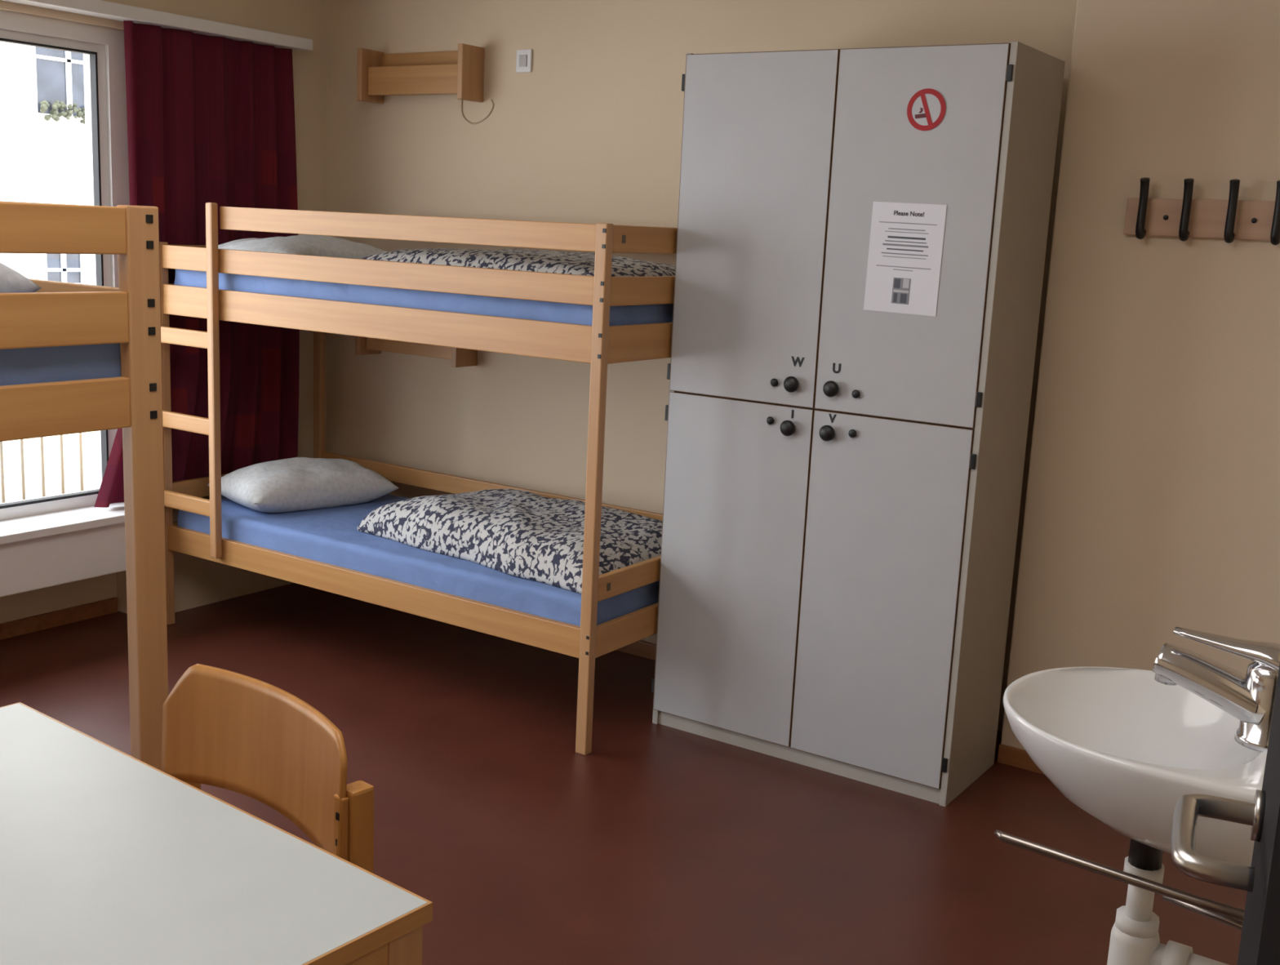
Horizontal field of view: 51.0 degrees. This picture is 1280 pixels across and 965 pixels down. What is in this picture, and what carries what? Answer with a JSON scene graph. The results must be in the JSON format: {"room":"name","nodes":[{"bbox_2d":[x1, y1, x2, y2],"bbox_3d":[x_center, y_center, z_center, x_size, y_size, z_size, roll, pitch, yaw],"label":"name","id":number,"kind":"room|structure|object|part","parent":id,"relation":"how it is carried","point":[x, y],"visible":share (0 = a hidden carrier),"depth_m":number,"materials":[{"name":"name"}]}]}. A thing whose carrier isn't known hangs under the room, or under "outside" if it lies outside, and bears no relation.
{"room":"dormitory","nodes":[
{"label":"dormitory","id":0,"kind":"room"},
{"bbox_2d":[0,0,327,623],"bbox_3d":[-2.923,-0.578,3.693,0.495,2.720,5.350,10,13,33],"label":"wall","id":1,"kind":"structure","parent":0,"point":[198,581],"depth_m":5.39,"materials":[{"name":"paint"}]},
{"bbox_2d":[0,462,96,502],"bbox_3d":[-3.478,0.359,4.250,0.740,0.220,5.400,10,13,33],"label":"balcony slab","id":2,"kind":"object","parent":1,"relation":"attached to","point":[33,479],"depth_m":5.78,"materials":[{"name":"concrete"}]},
{"bbox_2d":[0,432,91,503],"bbox_3d":[-3.208,0.019,4.073,0.040,0.540,4.500,10,13,33],"label":"balcony railing","id":3,"kind":"object","parent":2,"relation":"on","point":[21,442],"visible":0.16,"depth_m":5.33,"materials":[{"name":"metal"}]},
{"bbox_3d":[-3.220,0.269,4.121,0.024,0.030,4.500,10,13,33],"label":"rail","id":4,"kind":"part","parent":3,"relation":"part of","materials":[{"name":"metal"}]},
{"bbox_2d":[0,597,117,639],"bbox_3d":[-3.326,0.777,3.597,0.015,0.060,4.390,10,13,33],"label":"baseboard","id":5,"kind":"structure","parent":1,"relation":"attached to","point":[11,628],"depth_m":5.18,"materials":[{"name":"brown wood"}]},
{"bbox_2d":[0,522,125,596],"bbox_3d":[-2.969,0.591,3.611,0.100,0.452,3.860,10,13,33],"label":"radiator","id":6,"kind":"object","parent":1,"relation":"attached to","point":[32,564],"visible":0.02,"depth_m":4.81,"materials":[{"name":"white metal"}]},
{"bbox_2d":[0,9,129,520],"bbox_3d":[-2.943,-0.570,3.659,0.100,1.755,3.570,10,13,33],"label":"window","id":7,"kind":"structure","parent":1,"relation":"attached to","point":[102,48],"depth_m":4.91,"materials":[{"name":"white plastic"}]},
{"bbox_3d":[-2.706,-1.479,3.543,0.100,0.045,4.780,10,13,33],"label":"curtain rail","id":8,"kind":"part","parent":1,"relation":"part of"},
{"bbox_2d":[93,20,299,507],"bbox_3d":[-1.718,-0.834,5.238,0.060,1.761,0.971,10,13,33],"label":"curtain","id":9,"kind":"object","parent":1,"relation":"hanging from","point":[211,118],"visible":0.64,"depth_m":5.27,"materials":[{"name":"red fabric"}]},
{"bbox_2d":[0,582,1247,964],"bbox_3d":[-0.665,1.221,2.353,6.300,0.100,6.000,10,13,33],"label":"floor","id":10,"kind":"structure","parent":0,"point":[658,844],"depth_m":3.76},
{"bbox_2d":[0,200,168,771],"bbox_3d":[-1.848,0.348,2.037,0.892,1.622,2.050,10,13,33],"label":"bunk bed","id":11,"kind":"object","parent":10,"relation":"on","point":[59,313],"visible":0.68,"depth_m":2.48,"materials":[{"name":"brown wood"}]},
{"bbox_2d":[0,342,120,386],"bbox_3d":[-1.833,-0.151,1.953,0.785,0.135,1.960,10,13,33],"label":"mattress","id":12,"kind":"object","parent":11,"relation":"on","point":[22,366],"visible":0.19,"depth_m":2.42,"materials":[{"name":"blue fabric"}]},
{"bbox_2d":[0,262,41,293],"bbox_3d":[-1.466,-0.392,2.458,0.520,0.179,0.440,7,12,23],"label":"pillow","id":13,"kind":"object","parent":12,"relation":"on","point":[11,281],"visible":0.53,"depth_m":2.52,"materials":[{"name":"white fabric"}]},
{"bbox_3d":[-1.399,-0.357,1.804,0.024,0.085,1.612,10,13,33],"label":"guard rail","id":14,"kind":"part","parent":11,"relation":"part of","materials":[{"name":"brown wood"}]},
{"bbox_3d":[-1.490,-0.183,1.709,0.024,0.094,1.914,10,13,33],"label":"guard rail","id":15,"kind":"part","parent":11,"relation":"part of","materials":[{"name":"brown wood"}]},
{"bbox_3d":[-1.498,-0.027,1.739,0.024,0.094,1.914,10,13,33],"label":"rail","id":16,"kind":"part","parent":11,"relation":"part of","materials":[{"name":"brown wood"}]},
{"bbox_3d":[-0.967,0.280,2.636,0.034,1.614,0.068,10,13,33],"label":"leg","id":17,"kind":"part","parent":11,"relation":"part of","materials":[{"name":"brown wood"}]},
{"bbox_2d":[0,702,432,964],"bbox_3d":[-0.913,0.874,1.841,1.041,0.750,0.708,11,14,37],"label":"table","id":18,"kind":"object","parent":10,"relation":"on","point":[108,856],"visible":1,"depth_m":1.77,"materials":[{"name":"laminate"}]},
{"bbox_3d":[-0.338,0.922,1.802,0.058,0.724,0.058,11,14,37],"label":"leg","id":19,"kind":"part","parent":18,"relation":"part of","materials":[{"name":"brown wood"}]},
{"bbox_2d":[160,663,373,873],"bbox_3d":[-0.800,0.778,2.206,0.550,0.812,0.483,12,14,40],"label":"chair","id":20,"kind":"object","parent":10,"relation":"on","point":[251,737],"visible":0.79,"depth_m":2.32,"materials":[{"name":"brown wood"}]},
{"bbox_3d":[-0.856,0.779,2.541,0.038,0.680,0.044,12,14,40],"label":"leg","id":21,"kind":"part","parent":20,"relation":"part of","materials":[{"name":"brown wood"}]},
{"bbox_3d":[-0.469,0.839,2.212,0.038,0.722,0.044,12,14,40],"label":"leg","id":22,"kind":"part","parent":20,"relation":"part of","materials":[{"name":"brown wood"}]},
{"bbox_2d":[159,202,677,755],"bbox_3d":[-0.768,-0.151,4.893,2.064,1.632,0.852,10,13,33],"label":"bunk bed","id":23,"kind":"object","parent":10,"relation":"on","point":[600,344],"visible":0.57,"depth_m":4.36,"materials":[{"name":"brown wood"}]},
{"bbox_3d":[-1.821,-0.172,5.145,0.040,1.480,0.034,10,13,33],"label":"leg","id":24,"kind":"part","parent":23,"relation":"part of","materials":[{"name":"brown wood"}]},
{"bbox_3d":[-1.383,-0.274,5.790,0.040,1.480,0.034,10,13,33],"label":"leg","id":25,"kind":"part","parent":23,"relation":"part of","materials":[{"name":"brown wood"}]},
{"bbox_3d":[-1.000,0.353,4.670,1.984,0.095,0.024,10,13,33],"label":"rail","id":26,"kind":"part","parent":23,"relation":"part of","materials":[{"name":"brown wood"}]},
{"bbox_3d":[-0.958,-0.547,4.498,1.984,0.110,0.024,10,13,33],"label":"rail","id":27,"kind":"part","parent":23,"relation":"part of","materials":[{"name":"brown wood"}]},
{"bbox_3d":[-0.950,-0.702,4.468,1.984,0.085,0.024,10,13,33],"label":"guard rail","id":28,"kind":"part","parent":23,"relation":"part of","materials":[{"name":"brown wood"}]},
{"bbox_3d":[-0.806,-0.828,4.350,1.654,0.080,0.024,10,13,33],"label":"guard rail","id":29,"kind":"part","parent":23,"relation":"part of","materials":[{"name":"brown wood"}]},
{"bbox_2d":[177,493,659,626],"bbox_3d":[-0.776,0.238,4.971,1.975,0.133,0.743,10,13,33],"label":"mattress","id":30,"kind":"object","parent":23,"relation":"on","point":[331,535],"visible":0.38,"depth_m":4.62,"materials":[{"name":"blue fabric"}]},
{"bbox_2d":[207,457,399,512],"bbox_3d":[-1.331,-0.011,5.317,0.620,0.173,0.410,-7,15,-42],"label":"pillow","id":31,"kind":"object","parent":30,"relation":"on","point":[295,483],"visible":1,"depth_m":5.18,"materials":[{"name":"white fabric"}]},
{"bbox_2d":[357,488,662,593],"bbox_3d":[-0.423,0.151,4.737,1.158,0.155,0.699,10,13,33],"label":"duvet","id":32,"kind":"object","parent":30,"relation":"on","point":[523,534],"visible":0.82,"depth_m":4.54,"materials":[{"name":"multicoloured fabric"}]},
{"bbox_2d":[173,268,673,325],"bbox_3d":[-0.734,-0.656,4.801,1.975,0.140,0.743,10,13,33],"label":"mattress","id":33,"kind":"object","parent":23,"relation":"on","point":[566,313],"visible":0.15,"depth_m":4.31,"materials":[{"name":"blue fabric"}]},
{"bbox_2d":[217,234,387,258],"bbox_3d":[-1.292,-0.883,5.128,0.500,0.130,0.620,9,12,29],"label":"pillow","id":34,"kind":"object","parent":33,"relation":"on","point":[302,244],"visible":0.52,"depth_m":4.95,"materials":[{"name":"white fabric"}]},
{"bbox_2d":[361,248,675,276],"bbox_3d":[-0.365,-0.724,4.542,1.094,0.121,0.724,10,13,33],"label":"duvet","id":35,"kind":"object","parent":33,"relation":"on","point":[522,260],"visible":0.27,"depth_m":4.27,"materials":[{"name":"multicoloured fabric"}]},
{"bbox_3d":[-0.139,0.046,4.037,0.040,1.624,0.034,10,13,33],"label":"leg","id":36,"kind":"part","parent":23,"relation":"part of","materials":[{"name":"brown wood"}]},
{"bbox_3d":[-0.096,0.323,4.145,0.002,0.024,0.018,10,13,33],"label":"bolt plate","id":37,"kind":"part","parent":23,"relation":"part of","materials":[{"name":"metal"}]},
{"bbox_3d":[-0.047,-0.715,3.946,0.002,0.024,0.018,10,13,33],"label":"bolt plate","id":38,"kind":"part","parent":23,"relation":"part of","materials":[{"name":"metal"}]},
{"bbox_2d":[651,41,1065,806],"bbox_3d":[0.616,-0.203,4.147,1.036,2.140,0.449,10,13,33],"label":"wardrobe","id":39,"kind":"object","parent":10,"relation":"on","point":[843,480],"visible":1,"depth_m":3.94,"materials":[{"name":"laminate"}]},
{"bbox_3d":[0.214,-0.275,4.430,0.020,2.140,0.415,10,13,33],"label":"panel","id":40,"kind":"part","parent":39,"relation":"part of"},
{"bbox_3d":[0.284,0.267,4.223,0.506,1.060,0.020,10,13,33],"label":"door","id":41,"kind":"part","parent":39,"relation":"part of","materials":[{"name":"laminate"}]},
{"bbox_3d":[0.332,-0.758,4.027,0.506,1.022,0.020,10,13,33],"label":"door","id":42,"kind":"part","parent":39,"relation":"part of","materials":[{"name":"laminate"}]},
{"bbox_3d":[0.443,-0.163,4.015,0.048,0.048,0.030,10,13,33],"label":"knob","id":43,"kind":"part","parent":39,"relation":"part of","materials":[{"name":"black plastic"}]},
{"bbox_3d":[0.451,-0.292,3.990,0.048,0.048,0.030,10,13,33],"label":"knob","id":44,"kind":"part","parent":39,"relation":"part of","materials":[{"name":"black plastic"}]},
{"bbox_3d":[0.551,-0.145,3.945,0.048,0.048,0.030,10,13,33],"label":"knob","id":45,"kind":"part","parent":39,"relation":"part of","materials":[{"name":"black plastic"}]},
{"bbox_3d":[0.559,-0.274,3.919,0.048,0.048,0.030,10,13,33],"label":"knob","id":46,"kind":"part","parent":39,"relation":"part of","materials":[{"name":"black plastic"}]},
{"bbox_3d":[0.699,0.338,3.952,0.488,1.060,0.020,10,13,33],"label":"door","id":47,"kind":"part","parent":39,"relation":"part of","materials":[{"name":"laminate"}]},
{"bbox_2d":[863,201,946,316],"bbox_3d":[0.739,-0.626,3.757,0.218,0.304,0.002,11,13,33],"label":"notice","id":48,"kind":"object","parent":39,"relation":"attached to","point":[906,240],"visible":1,"depth_m":3.75,"materials":[{"name":"paper"}]},
{"bbox_2d":[891,277,911,304],"bbox_3d":[0.733,-0.538,3.774,0.052,0.072,0.001,11,13,33],"label":"picture","id":49,"kind":"object","parent":48,"relation":"attached to","point":[900,286],"depth_m":3.77,"materials":[{"name":"grey paper"}]},
{"bbox_3d":[0.748,-0.687,3.756,0.488,1.022,0.020,10,13,33],"label":"door","id":50,"kind":"part","parent":39,"relation":"part of","materials":[{"name":"laminate"}]},
{"bbox_2d":[906,88,946,130],"bbox_3d":[0.781,-1.018,3.666,0.112,0.112,0.001,10,13,33],"label":"no smoking sign","id":51,"kind":"object","parent":39,"relation":"attached to","point":[926,109],"visible":1,"depth_m":3.67,"materials":[{"name":"red"}]},
{"bbox_3d":[1.046,-0.132,3.886,0.020,2.140,0.415,10,13,33],"label":"panel","id":52,"kind":"part","parent":39,"relation":"part of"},
{"bbox_2d":[325,0,1076,730],"bbox_3d":[0.436,-0.623,4.757,4.800,2.720,0.150,10,13,33],"label":"wall","id":53,"kind":"structure","parent":0,"point":[593,134],"depth_m":5.14,"materials":[{"name":"paint"}]},
{"bbox_2d":[355,336,477,367],"bbox_3d":[-0.921,-0.604,5.511,0.560,0.205,0.130,10,13,33],"label":"wall shelf","id":54,"kind":"object","parent":53,"relation":"attached to","point":[460,357],"visible":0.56,"depth_m":5.47,"materials":[{"name":"brown wood"}]},
{"bbox_3d":[-0.933,-0.580,5.499,0.510,0.110,0.020,10,13,33],"label":"panel","id":55,"kind":"part","parent":54,"relation":"part of","materials":[{"name":"brown wood"}]},
{"bbox_2d":[356,43,493,124],"bbox_3d":[-0.853,-1.570,5.312,0.614,0.288,0.130,10,13,33],"label":"wall shelf","id":56,"kind":"object","parent":53,"relation":"attached to","point":[460,72],"visible":1,"depth_m":5.30,"materials":[{"name":"brown wood"}]},
{"bbox_3d":[-0.886,-1.590,5.306,0.510,0.110,0.020,10,13,33],"label":"panel","id":57,"kind":"part","parent":56,"relation":"part of","materials":[{"name":"brown wood"}]},
{"bbox_3d":[-0.842,-1.637,5.361,0.510,0.155,0.020,10,13,33],"label":"panel","id":58,"kind":"part","parent":56,"relation":"part of","materials":[{"name":"brown wood"}]},
{"bbox_2d":[515,48,532,72],"bbox_3d":[-0.441,-1.601,5.097,0.072,0.084,0.015,10,13,33],"label":"light switch","id":59,"kind":"object","parent":53,"relation":"attached to","point":[524,56],"visible":1,"depth_m":5.09,"materials":[{"name":"white paint"}]},
{"bbox_2d":[615,640,1002,748],"bbox_3d":[-0.115,0.617,5.227,3.168,0.060,0.014,10,13,33],"label":"baseboard","id":60,"kind":"structure","parent":53,"relation":"attached to","point":[640,648],"depth_m":5.13,"materials":[{"name":"brown wood"}]},
{"bbox_2d":[1000,0,1279,750],"bbox_3d":[1.794,-0.359,3.711,1.340,2.720,0.119,10,13,33],"label":"wall","id":61,"kind":"structure","parent":0,"point":[1153,502],"depth_m":3.84,"materials":[{"name":"paint"}]},
{"bbox_2d":[997,743,1044,774],"bbox_3d":[1.629,0.943,3.948,1.180,0.060,0.014,10,13,33],"label":"baseboard","id":62,"kind":"structure","parent":61,"relation":"attached to","point":[1007,755],"depth_m":4.23,"materials":[{"name":"brown wood"}]},
{"bbox_2d":[1123,177,1279,244],"bbox_3d":[1.574,-0.746,3.685,0.477,0.171,0.068,10,13,33],"label":"coat rack","id":63,"kind":"object","parent":61,"relation":"attached to","point":[1232,219],"visible":1,"depth_m":3.70,"materials":[{"name":"brown wood"}]},
{"bbox_2d":[1003,626,1279,964],"bbox_3d":[0.866,0.569,2.142,0.598,0.686,0.500,10,13,33],"label":"washbasin","id":64,"kind":"object","parent":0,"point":[1122,745],"visible":0.88,"depth_m":2.10,"materials":[{"name":"white ceramic"}]},
{"bbox_2d":[1003,666,1266,866],"bbox_3d":[0.871,0.463,2.122,0.596,0.176,0.500,10,13,33],"label":"basin","id":65,"kind":"object","parent":64,"relation":"in","point":[1122,745],"depth_m":2.19,"materials":[{"name":"white ceramic"}]},
{"bbox_2d":[1152,626,1279,752],"bbox_3d":[0.910,0.314,2.071,0.224,0.156,0.090,10,13,33],"label":"tap","id":66,"kind":"object","parent":64,"relation":"on","point":[1249,698],"depth_m":2.04,"materials":[{"name":"silver metal"}]},
{"bbox_3d":[0.793,0.074,1.198,0.160,2.720,5.230,10,13,33],"label":"doorway","id":67,"kind":"structure","parent":0,"visible":0},
{"bbox_2d":[994,829,1244,930],"bbox_3d":[0.815,0.635,2.046,0.569,0.053,0.062,11,14,38],"label":"towel rail","id":68,"kind":"object","parent":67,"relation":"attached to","point":[1228,915],"visible":0.78,"depth_m":2.05,"materials":[{"name":"silver metal"}]},
{"bbox_3d":[0.913,0.663,1.981,0.015,0.014,0.285,-8,15,-44],"label":"rail arm","id":69,"kind":"part","parent":68,"relation":"part of","materials":[{"name":"metal"}]},
{"bbox_2d":[1256,805,1279,964],"bbox_3d":[0.111,0.514,0.269,0.184,2.140,0.970,10,13,33],"label":"door frame","id":70,"kind":"structure","parent":67,"relation":"attached to","point":[1268,953],"depth_m":0.65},
{"bbox_2d":[1170,664,1279,964],"bbox_3d":[0.472,0.408,1.056,0.124,2.072,0.854,7,12,22],"label":"door","id":71,"kind":"structure","parent":70,"relation":"attached to","point":[1262,815],"depth_m":1.32,"materials":[{"name":"metal"}]},
{"bbox_3d":[0.570,0.352,1.327,0.084,0.028,0.172,7,12,22],"label":"handle","id":72,"kind":"part","parent":71,"relation":"part of","materials":[{"name":"metal"}]},
{"label":"outside","id":73,"kind":"structure","parent":0,"visible":0},
{"bbox_3d":[-5.106,4.499,16.379,15.100,0.200,60.000,10,13,33],"label":"ground","id":74,"kind":"structure","parent":73,"visible":0},
{"bbox_2d":[0,41,95,475],"bbox_3d":[-7.505,-3.656,17.933,1.120,15.000,30.000,10,13,33],"label":"building","id":75,"kind":"structure","parent":74,"relation":"on","point":[42,161],"depth_m":16.99,"materials":[{"name":"paint"}]},
{"bbox_2d":[40,100,84,124],"bbox_3d":[-7.152,-4.690,17.048,0.168,0.269,1.027,10,13,33],"label":"plants","id":76,"kind":"object","parent":75,"relation":"attached to","point":[54,114],"visible":0.66,"depth_m":16.86,"materials":[{"name":"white plant"}]}
]}

